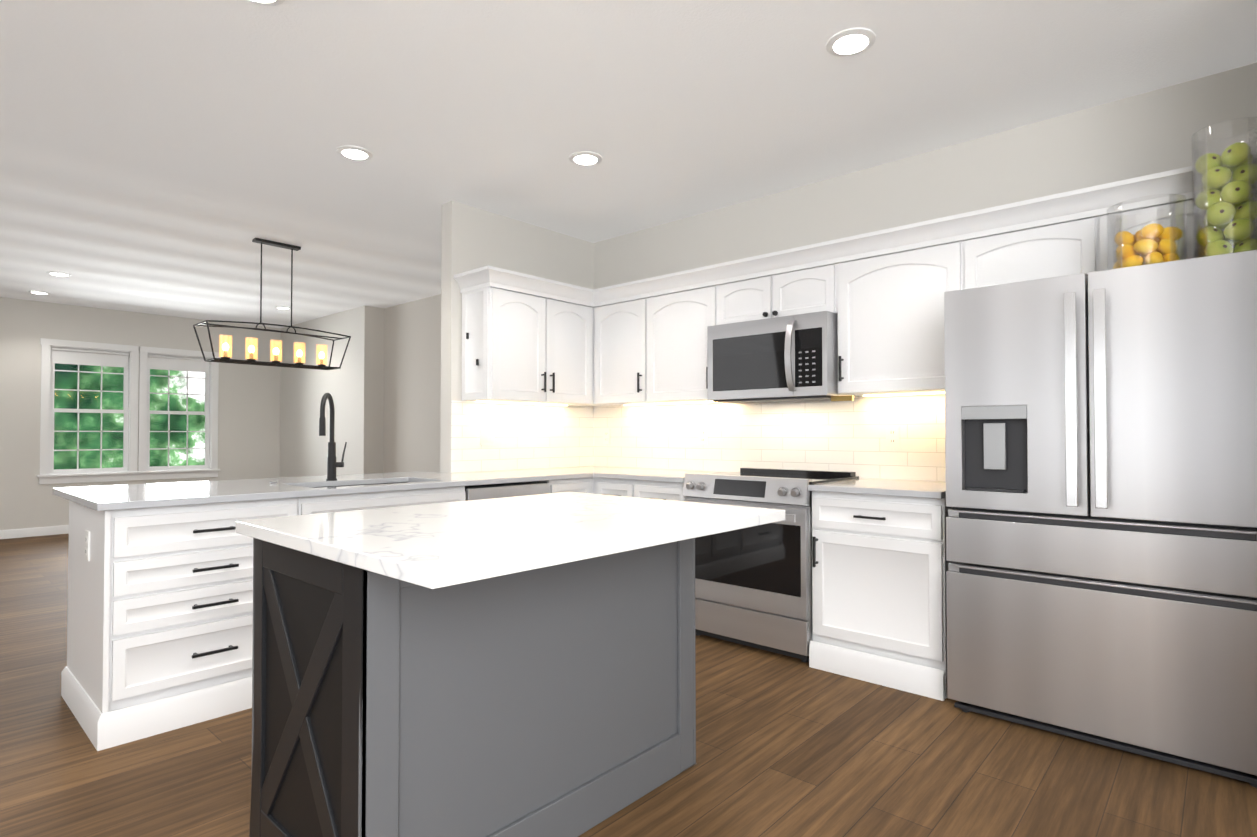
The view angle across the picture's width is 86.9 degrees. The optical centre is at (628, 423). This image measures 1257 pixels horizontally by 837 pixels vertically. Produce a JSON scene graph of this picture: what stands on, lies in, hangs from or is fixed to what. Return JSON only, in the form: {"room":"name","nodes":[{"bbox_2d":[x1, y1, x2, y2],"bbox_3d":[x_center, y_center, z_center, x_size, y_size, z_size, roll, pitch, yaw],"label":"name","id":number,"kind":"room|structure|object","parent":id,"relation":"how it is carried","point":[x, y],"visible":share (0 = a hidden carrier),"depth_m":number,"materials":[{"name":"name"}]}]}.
{"room":"kitchen","nodes":[
{"label":"kitchen","id":0,"kind":"room"},
{"bbox_2d":[0,297,279,529],"bbox_3d":[-7.754,-0.070,6.667,0.140,2.700,7.970,-1,-1,42],"label":"wall","id":1,"kind":"structure","parent":0,"point":[248,395],"depth_m":8.09,"materials":[{"name":"white paint"}]},
{"bbox_2d":[0,525,68,538],"bbox_3d":[-7.674,1.229,6.620,0.014,0.100,7.900,-1,-1,42],"label":"baseboard","id":2,"kind":"structure","parent":1,"relation":"attached to","point":[32,532],"depth_m":7.58,"materials":[{"name":"white wood"}]},
{"bbox_2d":[37,338,219,484],"bbox_3d":[-6.204,-0.125,8.347,0.175,1.685,1.860,-1,-1,42],"label":"window","id":3,"kind":"structure","parent":1,"relation":"in","point":[78,353],"depth_m":8.03,"materials":[{"name":"white wood"}]},
{"bbox_2d":[138,346,219,471],"bbox_3d":[-5.901,-0.174,8.701,0.152,1.575,0.900,-1,-1,42],"label":"window","id":4,"kind":"structure","parent":1,"relation":"in","point":[161,359],"depth_m":8.68,"materials":[{"name":"white wood"}]},
{"bbox_2d":[280,306,367,477],"bbox_3d":[-4.084,-0.036,8.723,2.540,2.700,0.002,-1,-1,42],"label":"wall","id":5,"kind":"structure","parent":0,"point":[303,452],"depth_m":8.59,"materials":[{"name":"white paint"}]},
{"bbox_2d":[380,295,435,472],"bbox_3d":[-1.587,-0.068,6.810,3.730,2.700,0.002,-1,-1,42],"label":"wall","id":6,"kind":"structure","parent":0,"point":[392,385],"depth_m":7.68,"materials":[{"name":"white paint"}]},
{"bbox_2d":[436,203,447,472],"bbox_3d":[-0.724,-0.098,4.983,0.002,2.700,1.560,-1,-1,42],"label":"wall","id":7,"kind":"structure","parent":0,"point":[441,299],"depth_m":4.40,"materials":[{"name":"white paint"}]},
{"bbox_2d":[448,201,591,472],"bbox_3d":[-0.726,-0.101,4.802,0.002,2.700,1.290,-1,-1,42],"label":"wall","id":8,"kind":"structure","parent":0,"point":[477,238],"depth_m":4.60,"materials":[{"name":"white paint"}]},
{"bbox_2d":[458,274,593,405],"bbox_3d":[-0.686,-0.534,4.612,0.317,0.780,0.905,-1,-1,42],"label":"upper cabinet","id":9,"kind":"object","parent":8,"relation":"attached to","point":[530,339],"depth_m":4.39,"materials":[{"name":"white wood"}]},
{"bbox_2d":[0,533,1256,836],"bbox_3d":[-3.159,1.215,2.753,12.300,0.001,8.600,-1,-1,42],"label":"floor","id":10,"kind":"structure","parent":0,"point":[786,745],"depth_m":2.31,"materials":[{"name":"brown wood"}]},
{"bbox_2d":[61,497,252,750],"bbox_3d":[-2.009,0.777,2.983,0.782,0.885,0.719,-1,-1,42],"label":"base cabinet","id":11,"kind":"object","parent":10,"relation":"on","point":[160,611],"depth_m":2.65,"materials":[{"name":"white wood"}]},
{"bbox_2d":[85,530,89,560],"bbox_3d":[-2.186,0.494,2.679,0.072,0.117,0.008,-1,-1,42],"label":"electrical outlet","id":12,"kind":"object","parent":11,"relation":"attached to","point":[87,545],"visible":1,"depth_m":2.66,"materials":[{"name":"white plastic"}]},
{"bbox_2d":[249,540,696,836],"bbox_3d":[-0.418,0.762,2.126,0.664,0.889,1.235,-1,-1,42],"label":"kitchen island","id":13,"kind":"object","parent":10,"relation":"on","point":[520,666],"depth_m":1.75,"materials":[{"name":"grey wood"}]},
{"bbox_2d":[236,492,784,591],"bbox_3d":[-0.307,0.301,2.048,1.040,0.035,1.310,-1,-1,42],"label":"island countertop","id":14,"kind":"structure","parent":13,"relation":"on","point":[430,547],"depth_m":1.74,"materials":[{"name":"white stone"}]},
{"bbox_2d":[465,481,549,500],"bbox_3d":[-0.913,0.801,4.092,0.612,0.872,0.598,-1,-1,42],"label":"dishwasher","id":15,"kind":"object","parent":10,"relation":"on","point":[480,492],"visible":0.15,"depth_m":3.88,"materials":[{"name":"silver metal"}]},
{"bbox_2d":[451,394,951,524],"bbox_3d":[0.343,0.109,3.848,2.859,0.529,1.309,-1,-1,42],"label":"backsplash","id":16,"kind":"structure","parent":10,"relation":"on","point":[650,451],"depth_m":4.27,"materials":[{"name":"white tile"}]},
{"bbox_2d":[52,471,603,532],"bbox_3d":[-0.986,0.331,3.738,1.768,0.029,3.222,-1,-1,42],"label":"countertop","id":17,"kind":"structure","parent":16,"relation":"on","point":[152,508],"depth_m":3.05,"materials":[{"name":"white stone"}]},
{"bbox_2d":[319,393,346,480],"bbox_3d":[-1.610,0.074,3.589,0.195,0.478,0.197,-1,-1,42],"label":"faucet","id":18,"kind":"object","parent":17,"relation":"on","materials":[{"name":"black metal"}]},
{"bbox_2d":[336,481,383,484],"bbox_3d":[-1.395,0.442,3.538,0.429,0.222,0.734,-1,-1,42],"label":"sink","id":19,"kind":"object","parent":17,"relation":"in","point":[337,482],"depth_m":3.71,"materials":[{"name":"silver metal"}]},
{"bbox_2d":[682,468,858,662],"bbox_3d":[0.804,0.757,3.811,0.775,0.952,0.710,-1,-1,42],"label":"range","id":20,"kind":"object","parent":10,"relation":"on","point":[753,586],"visible":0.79,"depth_m":3.54,"materials":[{"name":"silver metal"}]},
{"bbox_2d":[809,513,952,700],"bbox_3d":[1.356,0.783,3.363,0.636,0.885,0.634,-1,-1,42],"label":"base cabinet","id":21,"kind":"object","parent":10,"relation":"on","point":[879,596],"depth_m":3.11,"materials":[{"name":"white wood"}]},
{"bbox_2d":[944,250,1256,787],"bbox_3d":[1.948,0.326,2.732,1.010,1.778,0.791,-1,-1,42],"label":"fridge","id":22,"kind":"object","parent":10,"relation":"on","point":[1101,487],"visible":1,"depth_m":2.43,"materials":[{"name":"silver metal"}]},
{"bbox_2d":[1106,194,1187,269],"bbox_3d":[1.987,-0.703,2.548,0.244,0.270,0.244,-1,-1,42],"label":"vase","id":23,"kind":"object","parent":22,"relation":"on","point":[1150,243],"visible":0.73,"depth_m":2.48,"materials":[{"name":"clear glass"}]},
{"bbox_2d":[1191,117,1256,257],"bbox_3d":[2.182,-0.820,2.415,0.196,0.500,0.196,-1,-1,42],"label":"vase","id":24,"kind":"object","parent":22,"relation":"on","point":[1224,189],"visible":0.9,"depth_m":2.38,"materials":[{"name":"clear glass"}]},
{"bbox_2d":[0,0,1256,327],"bbox_3d":[-3.159,-1.484,2.797,12.300,0.001,8.600,-1,-1,42],"label":"ceiling","id":25,"kind":"structure","parent":0,"point":[166,156],"depth_m":3.15,"materials":[{"name":"paint"}]},
{"bbox_2d":[28,291,50,294],"bbox_3d":[-6.359,-1.406,7.162,0.184,0.012,0.184,-1,-1,42],"label":"recessed light","id":26,"kind":"object","parent":25,"relation":"in","point":[41,292],"visible":0.98,"depth_m":7.15,"materials":[{"name":"white"}]},
{"bbox_2d":[46,271,70,275],"bbox_3d":[-5.431,-1.420,6.325,0.184,0.012,0.184,-1,-1,42],"label":"recessed light","id":27,"kind":"object","parent":25,"relation":"in","point":[57,273],"visible":1,"depth_m":6.31,"materials":[{"name":"white plastic"}]},
{"bbox_2d":[246,0,284,5],"bbox_3d":[-1.276,-1.487,2.272,0.184,0.012,0.184,-1,-1,42],"label":"recessed light","id":28,"kind":"object","parent":25,"relation":"in","point":[269,2],"visible":1,"depth_m":2.34,"materials":[{"name":"white"}]},
{"bbox_2d":[193,238,350,369],"bbox_3d":[-2.815,-0.952,5.306,0.322,0.981,1.072,-1,-1,42],"label":"chandelier","id":29,"kind":"object","parent":25,"relation":"hanging from","point":[225,358],"visible":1,"depth_m":5.26,"materials":[{"name":"black metal"}]},
{"bbox_2d":[275,306,290,308],"bbox_3d":[-4.173,-1.392,8.019,0.184,0.012,0.184,-1,-1,42],"label":"recessed light","id":30,"kind":"object","parent":25,"relation":"in","point":[281,307],"visible":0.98,"depth_m":7.98,"materials":[{"name":"white"}]},
{"bbox_2d":[336,145,372,160],"bbox_3d":[-1.487,-1.465,3.606,0.184,0.012,0.184,-1,-1,42],"label":"recessed light","id":31,"kind":"object","parent":25,"relation":"in","point":[354,152],"visible":1,"depth_m":3.60,"materials":[{"name":"white plastic"}]},
{"bbox_2d":[569,151,601,165],"bbox_3d":[-0.238,-1.463,3.678,0.184,0.012,0.184,-1,-1,42],"label":"recessed light","id":32,"kind":"object","parent":25,"relation":"in","point":[585,158],"visible":1,"depth_m":3.67,"materials":[{"name":"white"}]},
{"bbox_2d":[826,28,875,56],"bbox_3d":[0.867,-1.481,2.588,0.184,0.012,0.184,-1,-1,42],"label":"recessed light","id":33,"kind":"object","parent":25,"relation":"in","point":[849,42],"visible":1,"depth_m":2.58,"materials":[{"name":"white"}]},
{"bbox_2d":[592,63,1256,406],"bbox_3d":[1.172,-0.114,3.987,3.910,2.700,0.002,-1,-1,42],"label":"wall","id":34,"kind":"structure","parent":0,"point":[1148,133],"depth_m":3.47,"materials":[{"name":"white paint"}]},
{"bbox_2d":[594,286,649,405],"bbox_3d":[0.041,-0.531,4.796,0.492,0.780,0.318,-1,-1,42],"label":"upper cabinet","id":35,"kind":"object","parent":34,"relation":"attached to","point":[619,315],"depth_m":4.67,"materials":[{"name":"white wood"}]},
{"bbox_2d":[646,270,717,404],"bbox_3d":[0.437,-0.537,4.439,0.574,0.780,0.318,-1,-1,42],"label":"upper cabinet","id":36,"kind":"object","parent":34,"relation":"attached to","point":[679,311],"depth_m":4.32,"materials":[{"name":"white wood"}]},
{"bbox_2d":[718,246,837,345],"bbox_3d":[0.941,-0.545,3.985,0.784,0.780,0.318,-1,-1,42],"label":"upper cabinet","id":37,"kind":"object","parent":34,"relation":"attached to","point":[797,284],"depth_m":3.83,"materials":[{"name":"white wood"}]},
{"bbox_2d":[707,311,858,403],"bbox_3d":[0.921,-0.354,3.885,0.875,0.480,0.469,-1,-1,42],"label":"microwave","id":38,"kind":"object","parent":37,"relation":"attached to","point":[792,358],"visible":1,"depth_m":3.75,"materials":[{"name":"silver metal"}]},
{"bbox_2d":[886,426,898,446],"bbox_3d":[1.471,0.076,3.696,0.072,0.117,0.008,-1,-1,42],"label":"electrical outlet","id":39,"kind":"object","parent":34,"relation":"attached to","point":[892,436],"visible":1,"depth_m":3.69,"materials":[{"name":"white plastic"}]},
{"bbox_2d":[838,222,965,396],"bbox_3d":[1.469,-0.552,3.509,0.638,0.780,0.318,-1,-1,42],"label":"upper cabinet","id":40,"kind":"object","parent":34,"relation":"attached to","point":[891,342],"depth_m":3.39,"materials":[{"name":"white wood"}]},
{"bbox_2d":[966,174,1232,288],"bbox_3d":[2.098,-0.562,2.942,1.055,0.780,0.318,-1,-1,42],"label":"upper cabinet","id":41,"kind":"object","parent":34,"relation":"attached to","point":[1057,239],"depth_m":2.92,"materials":[{"name":"white wood"}]},
{"label":"outside","id":42,"kind":"structure","parent":0,"visible":0},
{"bbox_2d":[54,363,204,469],"bbox_3d":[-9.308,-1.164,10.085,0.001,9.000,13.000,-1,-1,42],"label":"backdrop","id":43,"kind":"structure","parent":42,"point":[68,460],"depth_m":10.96,"materials":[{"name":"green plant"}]}
]}

